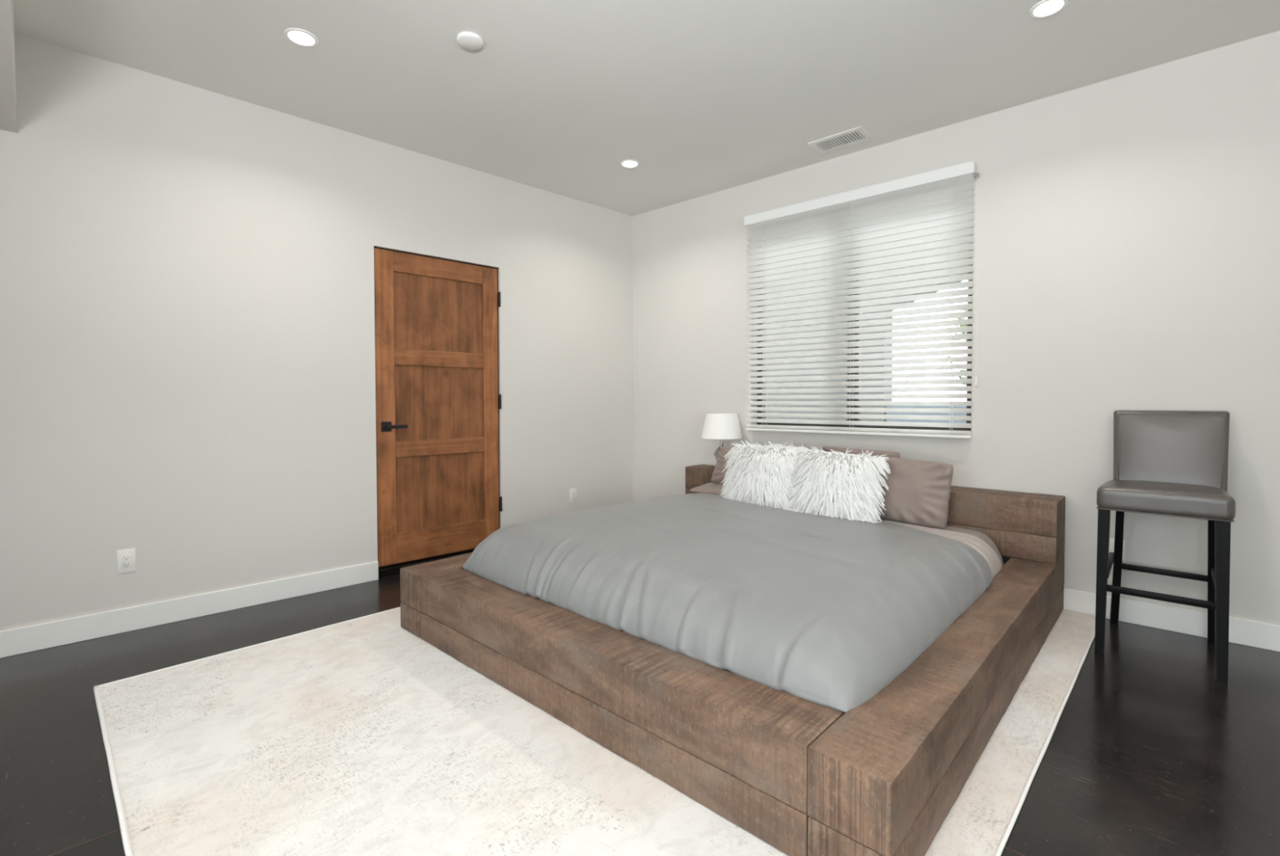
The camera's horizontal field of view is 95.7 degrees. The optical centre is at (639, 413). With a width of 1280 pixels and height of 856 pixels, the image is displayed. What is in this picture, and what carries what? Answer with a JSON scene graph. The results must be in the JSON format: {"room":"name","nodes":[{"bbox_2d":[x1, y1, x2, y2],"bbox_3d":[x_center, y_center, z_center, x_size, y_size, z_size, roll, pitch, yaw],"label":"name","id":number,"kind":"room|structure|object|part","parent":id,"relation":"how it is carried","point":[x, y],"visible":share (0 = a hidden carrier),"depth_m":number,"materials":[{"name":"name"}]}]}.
{"room":"bedroom","nodes":[
{"label":"bedroom","id":0,"kind":"room"},
{"bbox_2d":[0,33,632,631],"bbox_3d":[-2.374,-0.311,3.046,6.560,2.737,0.180,-1,2,-44],"label":"wall","id":1,"kind":"structure","parent":0,"point":[188,352],"depth_m":3.08,"materials":[{"name":"white paint"}]},
{"bbox_2d":[0,0,17,133],"bbox_3d":[-2.964,-1.417,1.027,2.600,0.434,1.900,-1,2,-44],"label":"soffit","id":2,"kind":"object","parent":1,"relation":"attached to","point":[8,113],"depth_m":2.11,"materials":[{"name":"white paint"}]},
{"bbox_2d":[116,547,136,573],"bbox_3d":[-2.499,0.718,2.817,0.070,0.115,0.009,-1,2,-44],"label":"wall outlet","id":3,"kind":"object","parent":1,"relation":"attached to","point":[126,558],"visible":1,"depth_m":2.81,"materials":[{"name":"white plastic"}]},
{"bbox_2d":[121,553,131,568],"bbox_3d":[-2.497,0.718,2.815,0.033,0.067,0.003,-1,2,-44],"label":"receptacle","id":4,"kind":"object","parent":3,"relation":"attached to","point":[126,557],"depth_m":2.81,"materials":[{"name":"white plastic"}]},
{"bbox_2d":[0,560,378,657],"bbox_3d":[-3.098,1.019,2.252,4.012,0.116,0.012,-1,2,-44],"label":"baseboard","id":5,"kind":"structure","parent":1,"relation":"attached to","point":[15,641],"depth_m":2.93,"materials":[{"name":"white"}]},
{"bbox_2d":[373,246,502,577],"bbox_3d":[-1.378,-0.007,3.968,0.879,2.084,0.204,-1,2,-44],"label":"door","id":6,"kind":"structure","parent":1,"relation":"in","point":[438,399],"depth_m":3.90,"materials":[{"name":"brown wood"}]},
{"bbox_3d":[-1.609,0.085,3.672,0.062,0.063,0.009,-1,2,-44],"label":"handle","id":7,"kind":"part","parent":6,"relation":"part of","materials":[{"name":"black metal"}]},
{"bbox_3d":[-1.543,0.085,3.680,0.130,0.022,0.010,-1,2,-44],"label":"lever","id":8,"kind":"part","parent":6,"relation":"part of","materials":[{"name":"black metal"}]},
{"bbox_3d":[-1.362,-0.667,3.935,0.634,0.502,0.023,-1,2,-44],"label":"panel","id":9,"kind":"part","parent":6,"relation":"part of","materials":[{"name":"brown wood"}]},
{"bbox_3d":[-1.359,-0.977,3.923,0.625,0.126,0.040,-1,2,-44],"label":"rail","id":10,"kind":"part","parent":6,"relation":"part of","materials":[{"name":"brown wood"}]},
{"bbox_3d":[-1.357,-0.368,3.937,0.625,0.104,0.040,-1,2,-44],"label":"rail","id":11,"kind":"part","parent":6,"relation":"part of","materials":[{"name":"brown wood"}]},
{"bbox_3d":[-1.361,-0.071,3.948,0.634,0.500,0.023,-1,2,-44],"label":"panel","id":12,"kind":"part","parent":6,"relation":"part of","materials":[{"name":"brown wood"}]},
{"bbox_3d":[-1.356,0.227,3.950,0.625,0.103,0.040,-1,2,-44],"label":"rail","id":13,"kind":"part","parent":6,"relation":"part of","materials":[{"name":"brown wood"}]},
{"bbox_3d":[-1.360,0.523,3.961,0.634,0.498,0.023,-1,2,-44],"label":"panel","id":14,"kind":"part","parent":6,"relation":"part of","materials":[{"name":"brown wood"}]},
{"bbox_3d":[-1.355,0.866,3.964,0.625,0.195,0.040,-1,2,-44],"label":"rail","id":15,"kind":"part","parent":6,"relation":"part of","materials":[{"name":"brown wood"}]},
{"bbox_2d":[569,488,576,502],"bbox_3d":[-0.540,0.665,4.679,0.070,0.115,0.009,-1,2,-44],"label":"wall outlet","id":16,"kind":"object","parent":1,"relation":"attached to","point":[572,491],"visible":1,"depth_m":4.67,"materials":[{"name":"white plastic"}]},
{"bbox_2d":[571,491,574,499],"bbox_3d":[-0.538,0.665,4.677,0.033,0.067,0.003,-1,2,-44],"label":"receptacle","id":17,"kind":"object","parent":16,"relation":"attached to","point":[572,492],"depth_m":4.67,"materials":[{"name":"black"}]},
{"bbox_2d":[0,573,1279,855],"bbox_3d":[0.132,1.161,0.863,7.137,0.120,6.840,-1,2,-44],"label":"floor","id":18,"kind":"structure","parent":0,"point":[1147,753],"depth_m":1.90,"materials":[{"name":"dark stained hardwood"}]},
{"bbox_2d":[48,828,120,855],"bbox_3d":[-2.328,1.112,0.608,2.660,0.003,0.004,-1,2,-43],"label":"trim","id":19,"kind":"structure","parent":18,"relation":"on","point":[117,828],"depth_m":1.47,"materials":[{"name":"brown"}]},
{"bbox_2d":[93,606,1095,855],"bbox_3d":[0.120,1.055,2.610,2.755,0.014,3.634,1,2,44],"label":"area rug","id":20,"kind":"object","parent":18,"relation":"on","point":[362,735],"visible":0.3,"depth_m":1.76,"materials":[{"name":"white carpet"}]},
{"bbox_2d":[400,463,1065,855],"bbox_3d":[0.538,0.742,2.955,2.350,0.605,2.517,1,2,43],"label":"platform bed","id":21,"kind":"object","parent":20,"relation":"on","point":[882,775],"visible":0.62,"depth_m":1.73,"materials":[{"name":"brown wood"}]},
{"bbox_2d":[701,413,742,466],"bbox_3d":[0.615,0.203,4.358,0.308,0.408,0.308,1,2,43],"label":"table lamp","id":22,"kind":"object","parent":21,"relation":"on","point":[722,426],"visible":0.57,"depth_m":4.24,"materials":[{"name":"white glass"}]},
{"bbox_3d":[0.616,0.322,4.361,0.124,0.171,0.124,1,2,43],"label":"glass","id":23,"kind":"part","parent":22,"relation":"part of","materials":[{"name":"white"}]},
{"bbox_3d":[0.615,0.092,4.356,0.308,0.186,0.308,1,2,43],"label":"lamp shade","id":24,"kind":"part","parent":22,"relation":"part of","materials":[{"name":"white fabric"}]},
{"bbox_2d":[822,446,899,457],"bbox_3d":[1.333,0.351,3.539,0.485,0.276,0.102,1,2,43],"label":"bed pillow","id":25,"kind":"object","parent":21,"relation":"on","point":[890,453],"visible":0.14,"depth_m":3.50,"materials":[{"name":"beige fabric"}]},
{"bbox_2d":[783,525,1004,714],"bbox_3d":[0.559,0.751,2.961,1.933,0.278,1.915,1,2,43],"label":"mattress","id":26,"kind":"object","parent":21,"relation":"on","point":[980,535],"visible":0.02,"depth_m":2.99,"materials":[{"name":"beige fabric"}]},
{"bbox_2d":[462,493,992,711],"bbox_3d":[0.458,0.649,2.848,2.011,0.223,1.900,1,2,43],"label":"duvet","id":27,"kind":"object","parent":26,"relation":"on","point":[826,611],"visible":0.96,"depth_m":2.19,"materials":[{"name":"grey fabric"}]},
{"bbox_2d":[720,440,807,509],"bbox_3d":[0.774,0.373,3.683,0.616,0.410,0.221,1,2,43],"label":"shaggy pillow","id":28,"kind":"object","parent":27,"relation":"on","point":[759,473],"visible":0.92,"depth_m":3.63,"materials":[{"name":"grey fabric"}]},
{"bbox_2d":[782,444,891,523],"bbox_3d":[1.114,0.386,3.335,0.619,0.398,0.227,1,2,43],"label":"shaggy pillow","id":29,"kind":"object","parent":27,"relation":"on","point":[841,485],"visible":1,"depth_m":3.27,"materials":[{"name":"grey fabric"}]},
{"bbox_2d":[876,517,1001,577],"bbox_3d":[0.952,0.658,3.377,1.965,0.173,0.701,1,2,43],"label":"sheet","id":30,"kind":"object","parent":26,"relation":"on","point":[981,546],"visible":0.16,"depth_m":2.82,"materials":[{"name":"beige fabric"}]},
{"bbox_2d":[689,482,754,501],"bbox_3d":[0.658,0.540,3.963,0.635,0.088,0.250,1,2,43],"label":"bed pillow","id":31,"kind":"object","parent":30,"relation":"on","point":[714,488],"visible":0.34,"depth_m":4.02,"materials":[{"name":"beige fabric"}]},
{"bbox_2d":[711,446,733,484],"bbox_3d":[0.752,0.403,3.951,0.620,0.322,0.166,1,2,43],"label":"bed pillow","id":32,"kind":"object","parent":30,"relation":"on","point":[717,473],"visible":0.2,"depth_m":4.08,"materials":[{"name":"beige fabric"}]},
{"bbox_2d":[848,453,953,528],"bbox_3d":[1.431,0.427,3.280,0.608,0.361,0.211,1,2,43],"label":"bed pillow","id":33,"kind":"object","parent":30,"relation":"on","point":[918,491],"visible":0.59,"depth_m":3.13,"materials":[{"name":"beige fabric"}]},
{"bbox_2d":[1004,845,1025,855],"bbox_3d":[1.990,1.107,0.448,2.966,0.003,0.004,1,2,43],"label":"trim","id":34,"kind":"structure","parent":18,"relation":"on","point":[1005,846],"depth_m":1.44,"materials":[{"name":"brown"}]},
{"bbox_2d":[1094,409,1235,683],"bbox_3d":[2.333,0.524,2.588,0.432,1.068,0.544,1,2,42],"label":"bar stool","id":35,"kind":"object","parent":18,"relation":"on","point":[1167,463],"visible":1,"depth_m":2.56,"materials":[{"name":"grey leather"}]},
{"bbox_3d":[2.038,0.730,2.549,0.046,0.660,0.046,1,2,42],"label":"leg","id":36,"kind":"part","parent":35,"relation":"part of","materials":[{"name":"black wood"}]},
{"bbox_3d":[2.349,0.722,2.845,0.042,0.660,0.157,1,1,31],"label":"leg","id":37,"kind":"part","parent":35,"relation":"part of","materials":[{"name":"black wood"}]},
{"bbox_3d":[2.298,0.364,2.548,0.428,0.113,0.444,1,2,42],"label":"seat","id":38,"kind":"part","parent":35,"relation":"part of","materials":[{"name":"grey leather"}]},
{"bbox_3d":[2.446,0.192,2.682,0.399,0.408,0.156,1,2,42],"label":"backrest","id":39,"kind":"part","parent":35,"relation":"part of","materials":[{"name":"grey leather"}]},
{"bbox_3d":[2.593,0.727,2.624,0.154,0.660,0.036,-1,2,-40],"label":"leg","id":40,"kind":"part","parent":35,"relation":"part of","materials":[{"name":"black wood"}]},
{"bbox_3d":[2.311,0.735,2.302,0.044,0.660,0.046,1,2,42],"label":"leg","id":41,"kind":"part","parent":35,"relation":"part of","materials":[{"name":"black wood"}]},
{"bbox_2d":[13,0,1279,216],"bbox_3d":[0.127,-1.696,0.800,7.137,0.120,6.840,-1,2,-44],"label":"ceiling","id":42,"kind":"structure","parent":0,"point":[708,96],"depth_m":2.79,"materials":[{"name":"white paint"}]},
{"bbox_2d":[284,27,318,47],"bbox_3d":[-1.506,-1.669,2.576,0.134,0.006,0.134,-1,2,-44],"label":"recessed light","id":43,"kind":"object","parent":42,"relation":"in","point":[300,37],"visible":1,"depth_m":2.57,"materials":[{"name":"white"}]},
{"bbox_2d":[288,31,314,44],"bbox_3d":[-1.506,-1.670,2.576,0.099,0.003,0.099,-1,2,-44],"label":"diffuser","id":44,"kind":"object","parent":43,"relation":"attached to","point":[298,37],"depth_m":2.57,"materials":[{"name":"white plastic"}]},
{"bbox_2d":[456,31,483,50],"bbox_3d":[-0.762,-1.664,2.594,0.114,0.020,0.114,-1,2,-44],"label":"smoke detector","id":45,"kind":"object","parent":42,"relation":"attached to","point":[467,40],"visible":1,"depth_m":2.58,"materials":[{"name":"white plastic"}]},
{"bbox_2d":[620,159,639,168],"bbox_3d":[-0.069,-1.702,3.956,0.134,0.006,0.134,-1,2,-44],"label":"recessed light","id":46,"kind":"object","parent":42,"relation":"in","point":[629,163],"visible":1,"depth_m":3.95,"materials":[{"name":"white"}]},
{"bbox_2d":[622,160,637,167],"bbox_3d":[-0.069,-1.704,3.956,0.099,0.003,0.099,-1,2,-44],"label":"diffuser","id":47,"kind":"object","parent":46,"relation":"attached to","point":[625,163],"depth_m":3.95,"materials":[{"name":"white"}]},
{"bbox_2d":[807,126,873,154],"bbox_3d":[1.248,-1.695,3.607,0.336,0.010,0.204,1,2,41],"label":"ceiling vent","id":48,"kind":"object","parent":42,"relation":"in","point":[857,135],"visible":1,"depth_m":3.60,"materials":[{"name":"white metal"}]},
{"bbox_2d":[1028,0,1068,18],"bbox_3d":[1.685,-1.671,2.388,0.134,0.006,0.134,-1,2,-44],"label":"recessed light","id":49,"kind":"object","parent":42,"relation":"in","point":[1044,8],"visible":1,"depth_m":2.39,"materials":[{"name":"white"}]},
{"bbox_2d":[1034,0,1062,15],"bbox_3d":[1.685,-1.673,2.388,0.099,0.003,0.099,-1,2,-44],"label":"diffuser","id":50,"kind":"object","parent":49,"relation":"attached to","point":[1044,7],"depth_m":2.39,"materials":[{"name":"white plastic"}]},
{"bbox_2d":[632,30,1279,625],"bbox_3d":[2.515,-0.319,2.954,6.770,2.737,0.180,1,2,42],"label":"wall","id":51,"kind":"structure","parent":0,"point":[1128,225],"depth_m":3.01,"materials":[{"name":"white paint"}]},
{"bbox_2d":[756,189,973,431],"bbox_3d":[1.425,-0.623,3.891,1.464,1.462,0.150,1,2,41],"label":"window","id":52,"kind":"structure","parent":51,"relation":"in","point":[968,340],"depth_m":3.90,"materials":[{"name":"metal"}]},
{"bbox_2d":[743,160,979,438],"bbox_3d":[1.359,-0.650,3.787,1.514,1.570,0.089,1,2,42],"label":"window blind","id":53,"kind":"object","parent":52,"relation":"attached to","point":[842,208],"visible":1,"depth_m":3.70,"materials":[{"name":"white plastic"}]},
{"bbox_3d":[0.904,-0.625,4.198,0.002,1.490,0.052,1,2,41],"label":"ladder cord","id":54,"kind":"part","parent":53,"relation":"part of","materials":[{"name":"white fabric"}]},
{"bbox_3d":[1.383,-0.617,3.774,0.002,1.490,0.052,1,2,42],"label":"ladder cord","id":55,"kind":"part","parent":53,"relation":"part of","materials":[{"name":"white fabric"}]},
{"bbox_3d":[1.351,0.127,3.818,1.478,0.016,0.052,1,2,41],"label":"rail","id":56,"kind":"part","parent":53,"relation":"part of","materials":[{"name":"white plastic"}]},
{"bbox_3d":[1.351,-1.387,3.789,1.472,0.050,0.058,1,2,41],"label":"head rail","id":57,"kind":"part","parent":53,"relation":"part of","materials":[{"name":"white plastic"}]},
{"bbox_3d":[1.825,-0.609,3.383,0.002,1.490,0.052,1,2,42],"label":"ladder cord","id":58,"kind":"part","parent":53,"relation":"part of","materials":[{"name":"white fabric"}]},
{"bbox_3d":[1.900,-0.774,3.269,0.003,1.135,0.008,-1,1,-27],"label":"pull cord","id":59,"kind":"part","parent":53,"relation":"part of","materials":[{"name":"white plastic"}]},
{"bbox_2d":[1108,537,1125,562],"bbox_3d":[2.417,0.695,2.938,0.070,0.115,0.009,1,2,41],"label":"wall outlet","id":60,"kind":"object","parent":51,"relation":"attached to","point":[1111,548],"visible":0.3,"depth_m":2.94,"materials":[{"name":"white plastic"}]},
{"bbox_2d":[1111,542,1114,551],"bbox_3d":[2.415,0.695,2.937,0.033,0.067,0.003,1,2,41],"label":"receptacle","id":61,"kind":"object","parent":60,"relation":"attached to","point":[1113,544],"depth_m":2.94,"materials":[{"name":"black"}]},
{"bbox_2d":[1062,587,1279,651],"bbox_3d":[2.336,0.991,3.015,6.386,0.116,0.012,1,2,41],"label":"baseboard","id":62,"kind":"structure","parent":51,"relation":"attached to","point":[1264,635],"depth_m":2.79,"materials":[{"name":"white"}]},
{"label":"outside","id":63,"kind":"structure","parent":0,"visible":0},
{"bbox_3d":[6.135,1.031,9.132,15.148,0.150,17.132,-1,2,-44],"label":"ground","id":64,"kind":"structure","parent":63,"visible":0},
{"bbox_2d":[765,215,966,422],"bbox_3d":[2.798,-0.641,6.082,9.000,3.360,0.250,1,2,41],"label":"wall","id":65,"kind":"structure","parent":64,"relation":"on","point":[882,352],"depth_m":6.50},
{"bbox_2d":[884,197,968,310],"bbox_3d":[4.105,-1.742,4.878,3.875,1.310,0.300,1,2,42],"label":"roof gable","id":66,"kind":"object","parent":65,"relation":"attached to","point":[968,197],"visible":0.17,"depth_m":5.83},
{"bbox_2d":[947,309,967,386],"bbox_3d":[4.610,-0.319,7.140,1.457,2.647,1.433,1,2,41],"label":"tree","id":67,"kind":"object","parent":64,"relation":"on","point":[962,370],"visible":0.02,"depth_m":7.27,"materials":[{"name":"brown plant"}]}
]}

